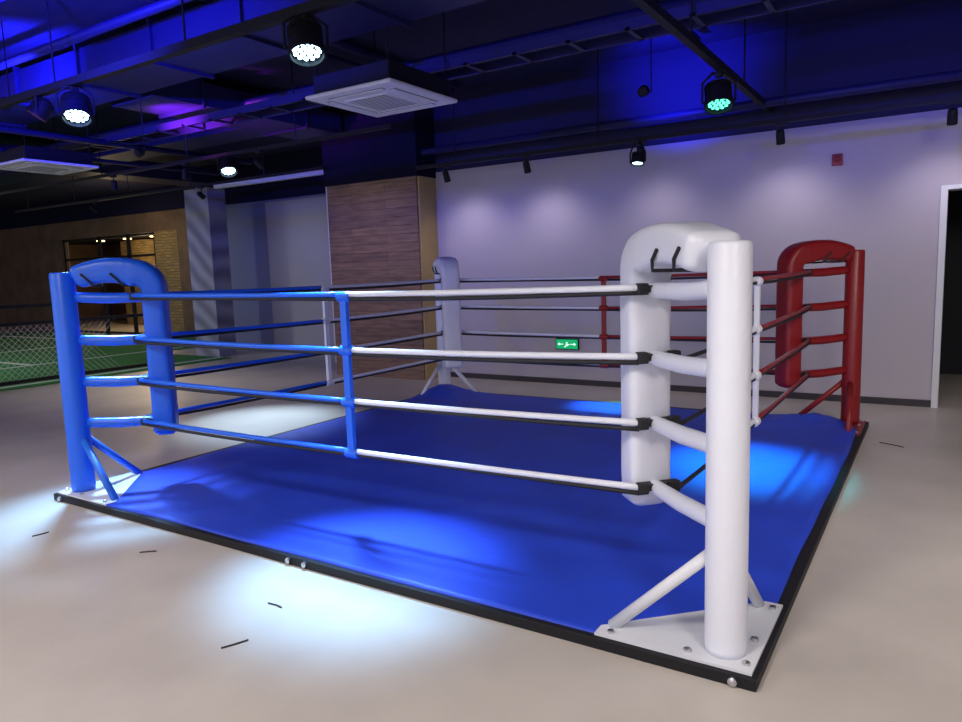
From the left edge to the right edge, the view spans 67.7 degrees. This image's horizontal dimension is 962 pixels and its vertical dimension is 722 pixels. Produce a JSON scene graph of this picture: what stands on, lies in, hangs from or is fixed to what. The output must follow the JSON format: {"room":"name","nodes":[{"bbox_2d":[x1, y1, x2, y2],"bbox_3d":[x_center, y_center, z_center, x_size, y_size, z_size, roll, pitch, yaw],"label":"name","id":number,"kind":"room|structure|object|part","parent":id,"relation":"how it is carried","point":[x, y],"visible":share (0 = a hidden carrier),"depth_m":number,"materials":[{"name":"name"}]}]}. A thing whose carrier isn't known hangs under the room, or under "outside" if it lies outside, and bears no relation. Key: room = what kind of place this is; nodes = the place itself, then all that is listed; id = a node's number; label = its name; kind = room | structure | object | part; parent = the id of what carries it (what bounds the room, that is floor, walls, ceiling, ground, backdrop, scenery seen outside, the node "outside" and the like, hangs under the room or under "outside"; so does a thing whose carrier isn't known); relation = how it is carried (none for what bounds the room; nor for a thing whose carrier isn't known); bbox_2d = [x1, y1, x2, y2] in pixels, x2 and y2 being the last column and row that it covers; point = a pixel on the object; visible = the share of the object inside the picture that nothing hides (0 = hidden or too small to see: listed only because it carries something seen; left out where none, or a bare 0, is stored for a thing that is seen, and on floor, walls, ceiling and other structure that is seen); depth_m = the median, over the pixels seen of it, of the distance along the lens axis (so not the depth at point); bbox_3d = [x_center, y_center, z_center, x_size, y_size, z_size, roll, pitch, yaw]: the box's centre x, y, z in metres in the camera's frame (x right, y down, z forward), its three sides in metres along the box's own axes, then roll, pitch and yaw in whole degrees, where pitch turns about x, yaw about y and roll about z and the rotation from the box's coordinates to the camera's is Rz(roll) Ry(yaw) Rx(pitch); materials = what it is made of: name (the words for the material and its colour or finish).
{"room":"boxing gym","nodes":[
{"label":"boxing gym","id":0,"kind":"room"},
{"bbox_2d":[68,245,111,322],"bbox_3d":[-19.645,-2.434,20.643,0.200,3.900,21.200,3,9,32],"label":"wall","id":1,"kind":"structure","parent":0,"point":[75,251],"depth_m":27.58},
{"bbox_2d":[0,208,195,337],"bbox_3d":[-12.097,-2.470,21.421,11.700,3.300,0.200,3,9,32],"label":"wall","id":2,"kind":"structure","parent":0,"point":[28,255],"depth_m":22.08,"materials":[{"name":"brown brick"}]},
{"bbox_2d":[0,185,194,229],"bbox_3d":[-11.202,-4.354,20.541,14.000,0.600,0.250,3,9,32],"label":"header","id":3,"kind":"object","parent":2,"relation":"attached to","point":[170,200],"depth_m":20.11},
{"bbox_2d":[63,232,156,334],"bbox_3d":[-10.534,-2.146,20.454,4.600,2.800,0.080,3,9,32],"label":"window","id":4,"kind":"structure","parent":2,"relation":"in","point":[99,239],"depth_m":20.47,"materials":[{"name":"black metal"}]},
{"bbox_2d":[154,229,184,335],"bbox_3d":[-6.908,-2.220,18.129,4.000,3.300,0.200,3,9,32],"label":"brick","id":5,"kind":"object","parent":2,"relation":"attached to","point":[166,247],"depth_m":18.83,"materials":[{"name":"brown brick"}]},
{"bbox_2d":[68,235,152,244],"bbox_3d":[-9.963,-4.013,22.519,14.000,0.050,4.300,3,9,32],"label":"ceiling beyond","id":6,"kind":"structure","parent":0,"point":[111,241],"depth_m":25.26,"materials":[{"name":"black paint"}]},
{"bbox_2d":[105,244,126,320],"bbox_3d":[-8.725,-3.273,24.527,14.000,3.900,0.200,3,9,32],"label":"window","id":7,"kind":"structure","parent":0,"point":[115,249],"depth_m":27.99,"materials":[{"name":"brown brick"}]},
{"bbox_2d":[120,239,155,324],"bbox_3d":[-10.050,-2.715,24.442,4.900,2.900,1.500,3,9,32],"label":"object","id":8,"kind":"structure","parent":0,"point":[145,246],"depth_m":24.58,"materials":[{"name":"brown brick"}]},
{"bbox_2d":[0,0,410,136],"bbox_3d":[-7.190,-3.274,10.853,19.230,0.390,3.060,3,9,32],"label":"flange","id":9,"kind":"object","parent":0,"point":[361,4],"depth_m":6.98,"materials":[{"name":"black metal"}]},
{"bbox_2d":[184,187,236,356],"bbox_3d":[-5.306,-1.717,14.062,0.700,3.220,0.400,3,9,32],"label":"column","id":10,"kind":"structure","parent":0,"point":[206,219],"depth_m":13.86,"materials":[{"name":"grey paint"}]},
{"bbox_2d":[197,147,325,204],"bbox_3d":[-3.621,-3.638,13.956,5.900,0.850,0.100,3,9,32],"label":"header","id":11,"kind":"object","parent":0,"point":[311,157],"depth_m":14.13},
{"bbox_2d":[226,193,325,343],"bbox_3d":[-2.733,-2.108,13.791,7.700,3.900,0.200,3,9,32],"label":"wall recess","id":12,"kind":"structure","parent":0,"point":[246,222],"depth_m":15.04,"materials":[{"name":"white paint"}]},
{"bbox_2d":[265,196,334,346],"bbox_3d":[-3.529,-1.683,14.220,1.870,3.000,0.040,3,9,32],"label":"wall","id":13,"kind":"structure","parent":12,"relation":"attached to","point":[297,229],"depth_m":14.22,"materials":[{"name":"grey paint"}]},
{"bbox_2d":[417,176,438,379],"bbox_3d":[-1.367,-1.739,10.521,1.675,3.900,0.590,3,9,32],"label":"wall pillar","id":14,"kind":"structure","parent":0,"point":[427,205],"depth_m":9.99,"materials":[{"name":"paint"}]},
{"bbox_2d":[327,176,425,379],"bbox_3d":[-1.531,-1.156,10.340,1.660,2.800,0.030,3,9,32],"label":"cladding","id":15,"kind":"object","parent":14,"relation":"attached to","point":[374,234],"depth_m":10.26,"materials":[{"name":"brown wood"}]},
{"bbox_2d":[0,0,928,210],"bbox_3d":[-7.183,-3.754,11.975,32.000,0.100,22.000,3,9,32],"label":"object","id":16,"kind":"structure","parent":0,"point":[24,22],"depth_m":7.52,"materials":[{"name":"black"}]},
{"bbox_2d":[0,320,961,721],"bbox_3d":[-7.593,0.335,11.641,32.000,0.100,24.000,3,9,32],"label":"floor","id":17,"kind":"structure","parent":0,"point":[94,627],"depth_m":3.13,"materials":[{"name":"concrete"}]},
{"bbox_2d":[0,302,147,385],"bbox_3d":[-6.991,-0.114,9.752,0.060,1.225,5.660,3,9,32],"label":"net","id":18,"kind":"object","parent":17,"relation":"on","point":[86,319],"visible":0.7,"depth_m":10.54,"materials":[{"name":"black fabric"}]},
{"bbox_2d":[0,332,230,391],"bbox_3d":[-11.565,-0.058,15.298,13.350,0.015,9.950,3,9,32],"label":"pitch","id":19,"kind":"object","parent":17,"relation":"on","point":[135,358],"visible":0.47,"depth_m":14.20,"materials":[{"name":"green"}]},
{"bbox_2d":[0,336,220,388],"bbox_3d":[-11.663,-0.068,15.330,13.150,0.004,9.900,3,9,32],"label":"court lines","id":20,"kind":"object","parent":19,"relation":"on","point":[5,336],"visible":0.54,"depth_m":13.24,"materials":[{"name":"white paint"}]},
{"bbox_2d":[213,170,336,361],"bbox_3d":[-3.751,-1.666,13.060,3.000,3.270,0.080,3,9,32],"label":"frame","id":21,"kind":"object","parent":17,"relation":"on","point":[318,172],"visible":0.36,"depth_m":12.60,"materials":[{"name":"white metal"}]},
{"bbox_2d":[49,221,868,691],"bbox_3d":[0.212,-0.044,5.617,4.693,1.668,4.711,3,9,32],"label":"ring","id":22,"kind":"object","parent":17,"relation":"on","point":[640,527],"visible":1,"depth_m":4.19,"materials":[{"name":"blue metal"}]},
{"bbox_3d":[-2.827,0.153,4.965,0.152,1.519,0.152,3,9,32],"label":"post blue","id":23,"kind":"part","parent":22,"relation":"part of","materials":[{"name":"blue plastic"}]},
{"bbox_3d":[-2.554,0.897,5.115,0.600,0.010,0.600,3,9,32],"label":"plate blue","id":24,"kind":"part","parent":22,"relation":"part of","materials":[{"name":"white metal"}]},
{"bbox_3d":[-0.462,-0.387,8.651,0.152,1.519,0.152,3,9,32],"label":"post white","id":25,"kind":"part","parent":22,"relation":"part of","materials":[{"name":"white plastic"}]},
{"bbox_3d":[0.242,0.759,5.726,4.693,0.045,4.693,3,9,32],"label":"frame","id":26,"kind":"part","parent":22,"relation":"part of","materials":[{"name":"black metal"}]},
{"bbox_3d":[0.865,1.062,2.945,0.600,0.010,0.600,3,9,32],"label":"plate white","id":27,"kind":"part","parent":22,"relation":"part of","materials":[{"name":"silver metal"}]},
{"bbox_3d":[0.896,0.333,2.603,0.152,1.519,0.152,3,9,32],"label":"post white","id":28,"kind":"part","parent":22,"relation":"part of","materials":[{"name":"white plastic"}]},
{"bbox_3d":[3.261,-0.208,6.289,0.152,1.519,0.152,3,9,32],"label":"post red","id":29,"kind":"part","parent":22,"relation":"part of","materials":[{"name":"red plastic"}]},
{"bbox_3d":[3.037,0.565,6.330,0.600,0.010,0.600,3,9,32],"label":"plate red","id":30,"kind":"part","parent":22,"relation":"part of","materials":[{"name":"red metal"}]},
{"bbox_2d":[32,442,903,648],"bbox_3d":[0.526,0.955,4.249,6.221,0.006,1.797,-4,7,-14],"label":"cable tie","id":31,"kind":"object","parent":17,"relation":"on","point":[879,442],"visible":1,"depth_m":3.31,"materials":[{"name":"black plastic"}]},
{"bbox_2d":[0,0,961,175],"bbox_3d":[-6.536,-2.614,6.636,22.900,0.820,11.295,3,9,32],"label":"ceiling","id":32,"kind":"structure","parent":0,"point":[157,6],"depth_m":7.23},
{"bbox_2d":[0,22,11,109],"bbox_3d":[-4.435,-2.725,6.638,0.109,0.777,0.114,-5,8,-24],"label":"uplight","id":33,"kind":"object","parent":32,"relation":"hanging from","point":[8,108],"visible":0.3,"depth_m":6.62,"materials":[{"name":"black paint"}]},
{"bbox_2d":[0,117,98,174],"bbox_3d":[-5.720,-2.952,9.298,0.950,0.913,0.950,3,9,32],"label":"air conditioner","id":34,"kind":"object","parent":32,"relation":"hanging from","point":[24,158],"depth_m":9.10,"materials":[{"name":"white plastic"}]},
{"bbox_2d":[133,101,144,157],"bbox_3d":[-3.835,-2.787,7.966,0.130,1.026,0.110,3,9,32],"label":"uplight","id":35,"kind":"object","parent":32,"relation":"hanging from","point":[139,152],"visible":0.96,"depth_m":7.99,"materials":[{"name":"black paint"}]},
{"bbox_2d":[14,137,324,212],"bbox_3d":[-6.103,-3.400,12.771,9.040,0.870,0.040,3,9,32],"label":"bar","id":36,"kind":"object","parent":32,"relation":"hanging from","point":[322,167],"visible":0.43,"depth_m":12.15,"materials":[{"name":"black paint"}]},
{"bbox_2d":[90,201,98,212],"bbox_3d":[-7.357,-2.923,13.633,0.102,0.212,0.151,3,9,32],"label":"track spotlight","id":37,"kind":"object","parent":36,"relation":"hanging from","point":[92,208],"visible":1,"depth_m":13.61,"materials":[{"name":"black paint"}]},
{"bbox_2d":[196,186,205,199],"bbox_3d":[-4.657,-2.792,11.919,0.100,0.213,0.150,3,9,32],"label":"track spotlight","id":38,"kind":"object","parent":36,"relation":"hanging from","point":[201,195],"visible":1,"depth_m":11.90,"materials":[{"name":"black paint"}]},
{"bbox_2d":[0,0,360,109],"bbox_3d":[-1.766,-2.542,4.727,12.060,0.830,0.060,3,9,32],"label":"bar","id":39,"kind":"object","parent":32,"relation":"hanging from","point":[310,7],"visible":1,"depth_m":4.95,"materials":[{"name":"black paint"}]},
{"bbox_2d":[26,96,54,122],"bbox_3d":[-3.750,-2.161,6.097,0.205,0.254,0.216,3,9,32],"label":"spotlight","id":40,"kind":"object","parent":39,"relation":"hanging from","point":[41,108],"visible":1,"depth_m":6.04,"materials":[{"name":"black paint"}]},
{"bbox_2d":[55,85,95,127],"bbox_3d":[-3.282,-2.085,5.801,0.278,0.360,0.263,3,9,32],"label":"spotlight","id":41,"kind":"object","parent":39,"relation":"hanging from","point":[75,111],"visible":0.99,"depth_m":5.76,"materials":[{"name":"black paint"}]},
{"bbox_2d":[282,14,329,67],"bbox_3d":[-1.077,-1.993,4.398,0.268,0.331,0.260,3,9,32],"label":"spotlight","id":42,"kind":"object","parent":39,"relation":"hanging from","point":[306,48],"visible":0.99,"depth_m":4.35,"materials":[{"name":"black paint"}]},
{"bbox_2d":[0,61,392,194],"bbox_3d":[-5.080,-3.048,9.927,9.840,0.920,0.040,3,9,32],"label":"bar","id":43,"kind":"object","parent":32,"relation":"hanging from","point":[386,126],"visible":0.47,"depth_m":8.83,"materials":[{"name":"black paint"}]},
{"bbox_2d":[110,175,117,189],"bbox_3d":[-5.146,-2.495,10.052,0.100,0.204,0.084,3,9,32],"label":"track spotlight","id":44,"kind":"object","parent":43,"relation":"hanging from","point":[114,186],"visible":1,"depth_m":10.02,"materials":[{"name":"black paint"}]},
{"bbox_2d":[181,163,188,179],"bbox_3d":[-3.796,-2.429,9.195,0.100,0.204,0.084,3,9,32],"label":"track spotlight","id":45,"kind":"object","parent":43,"relation":"hanging from","point":[185,173],"visible":1,"depth_m":9.17,"materials":[{"name":"black paint"}]},
{"bbox_2d":[216,152,238,177],"bbox_3d":[-3.096,-2.396,8.761,0.260,0.297,0.246,3,9,32],"label":"spotlight","id":46,"kind":"object","parent":43,"relation":"hanging from","point":[227,164],"visible":1,"depth_m":8.72,"materials":[{"name":"black paint"}]},
{"bbox_2d":[252,150,264,168],"bbox_3d":[-2.621,-2.368,8.436,0.100,0.211,0.151,3,9,32],"label":"track spotlight","id":47,"kind":"object","parent":43,"relation":"hanging from","point":[256,161],"visible":1,"depth_m":8.42,"materials":[{"name":"black paint"}]},
{"bbox_3d":[-2.616,-2.399,8.441,0.100,0.150,0.036,3,9,32],"label":"stem","id":48,"kind":"part","parent":47,"relation":"part of","materials":[{"name":"black paint"}]},
{"bbox_2d":[0,0,485,185],"bbox_3d":[-7.807,-3.205,10.660,20.400,0.380,9.000,3,9,32],"label":"duct","id":49,"kind":"object","parent":32,"relation":"attached to","point":[162,90],"visible":0.62,"depth_m":7.09,"materials":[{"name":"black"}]},
{"bbox_2d":[305,12,456,116],"bbox_3d":[-0.875,-2.721,6.248,0.950,0.913,0.950,3,9,32],"label":"air conditioner","id":50,"kind":"object","parent":32,"relation":"hanging from","point":[385,87],"depth_m":6.07,"materials":[{"name":"white plastic"}]},
{"bbox_2d":[0,0,835,172],"bbox_3d":[-5.853,-2.643,7.711,22.900,0.080,4.430,3,9,32],"label":"duct","id":51,"kind":"object","parent":32,"relation":"attached to","point":[767,7],"visible":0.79,"depth_m":6.15,"materials":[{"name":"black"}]},
{"bbox_2d":[637,26,651,96],"bbox_3d":[1.586,-2.963,6.970,0.130,0.768,0.096,3,9,32],"label":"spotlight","id":52,"kind":"object","parent":32,"relation":"hanging from","point":[644,90],"visible":0.95,"depth_m":6.98,"materials":[{"name":"black paint"}]},
{"bbox_2d":[416,10,961,169],"bbox_3d":[2.452,-2.877,7.239,7.844,1.062,0.044,3,9,32],"label":"track rail","id":53,"kind":"object","parent":32,"relation":"hanging from","point":[928,101],"visible":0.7,"depth_m":7.33,"materials":[{"name":"black metal"}]},
{"bbox_2d":[442,165,450,182],"bbox_3d":[-0.441,-2.387,9.162,0.100,0.213,0.124,3,9,32],"label":"track spotlight","id":54,"kind":"object","parent":53,"relation":"hanging from","point":[446,176],"visible":1,"depth_m":9.13,"materials":[{"name":"black paint"}]},
{"bbox_2d":[522,155,530,173],"bbox_3d":[0.547,-2.339,8.536,0.100,0.213,0.124,3,9,32],"label":"track spotlight","id":55,"kind":"object","parent":53,"relation":"hanging from","point":[526,165],"visible":1,"depth_m":8.51,"materials":[{"name":"black paint"}]},
{"bbox_2d":[629,136,645,166],"bbox_3d":[1.705,-2.276,7.788,0.168,0.314,0.162,-5,8,-22],"label":"spotlight","id":56,"kind":"object","parent":53,"relation":"hanging from","point":[638,160],"visible":0.99,"depth_m":7.75,"materials":[{"name":"black paint"}]},
{"bbox_2d":[637,140,645,155],"bbox_3d":[1.736,-2.282,7.781,0.100,0.213,0.124,3,9,32],"label":"track spotlight","id":57,"kind":"object","parent":53,"relation":"hanging from","point":[640,148],"visible":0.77,"depth_m":7.74,"materials":[{"name":"black paint"}]},
{"bbox_2d":[775,122,786,144],"bbox_3d":[2.934,-2.224,7.021,0.100,0.213,0.124,3,9,32],"label":"track spotlight","id":58,"kind":"object","parent":53,"relation":"hanging from","point":[780,134],"visible":1,"depth_m":7.00,"materials":[{"name":"black paint"}]},
{"bbox_3d":[2.935,-2.256,7.020,0.100,0.150,0.036,3,9,32],"label":"stem","id":59,"kind":"part","parent":58,"relation":"part of","materials":[{"name":"black paint"}]},
{"bbox_2d":[946,100,959,125],"bbox_3d":[4.124,-2.167,6.266,0.100,0.213,0.124,3,9,32],"label":"track spotlight","id":60,"kind":"object","parent":53,"relation":"hanging from","point":[952,114],"visible":1,"depth_m":6.25,"materials":[{"name":"black paint"}]},
{"bbox_3d":[4.125,-2.198,6.265,0.100,0.150,0.036,3,9,32],"label":"stem","id":61,"kind":"part","parent":60,"relation":"part of","materials":[{"name":"black paint"}]},
{"bbox_2d":[631,0,772,112],"bbox_3d":[1.250,-2.641,4.747,0.060,0.830,6.751,3,9,32],"label":"bar","id":62,"kind":"object","parent":32,"relation":"hanging from","point":[652,8],"visible":0.97,"depth_m":5.25,"materials":[{"name":"black paint"}]},
{"bbox_2d":[701,70,736,114],"bbox_3d":[1.997,-2.272,6.008,0.265,0.375,0.284,3,9,32],"label":"spotlight","id":63,"kind":"object","parent":62,"relation":"hanging from","point":[719,100],"visible":0.99,"depth_m":5.97,"materials":[{"name":"black paint"}]},
{"bbox_2d":[433,0,961,407],"bbox_3d":[3.067,-1.552,7.926,8.590,3.900,0.200,3,9,32],"label":"wall","id":64,"kind":"structure","parent":0,"point":[576,212],"depth_m":7.89,"materials":[{"name":"white paint"}]},
{"bbox_2d":[320,107,435,186],"bbox_3d":[-1.490,-3.111,10.237,1.720,1.100,0.440,3,9,32],"label":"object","id":65,"kind":"object","parent":64,"relation":"attached to","point":[395,152],"depth_m":9.96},
{"bbox_2d":[556,338,578,349],"bbox_3d":[1.115,-0.219,9.238,0.320,0.140,0.046,3,9,32],"label":"exit sign","id":66,"kind":"object","parent":64,"relation":"attached to","point":[561,343],"visible":0.94,"depth_m":9.22,"materials":[{"name":"green plastic"}]},
{"bbox_2d":[451,372,930,406],"bbox_3d":[1.977,0.307,8.769,5.980,0.070,0.015,3,9,32],"label":"baseboard","id":67,"kind":"structure","parent":64,"relation":"attached to","point":[762,393],"depth_m":8.43,"materials":[{"name":"grey"}]},
{"bbox_2d":[832,153,842,165],"bbox_3d":[3.639,-2.059,7.323,0.100,0.120,0.090,3,9,32],"label":"bell","id":68,"kind":"object","parent":64,"relation":"attached to","point":[837,159],"visible":1,"depth_m":7.31,"materials":[{"name":"red metal"}]},
{"bbox_2d":[931,184,961,407],"bbox_3d":[4.990,-0.602,6.825,1.110,2.170,0.250,3,9,32],"label":"door frame","id":69,"kind":"structure","parent":64,"relation":"attached to","point":[944,188],"depth_m":6.99,"materials":[{"name":"white metal"}]},
{"bbox_2d":[939,190,961,374],"bbox_3d":[5.884,-1.614,7.701,3.600,3.900,2.459,3,9,32],"label":"wall","id":70,"kind":"structure","parent":0,"point":[951,334],"depth_m":9.01,"materials":[{"name":"black paint"}]}
]}

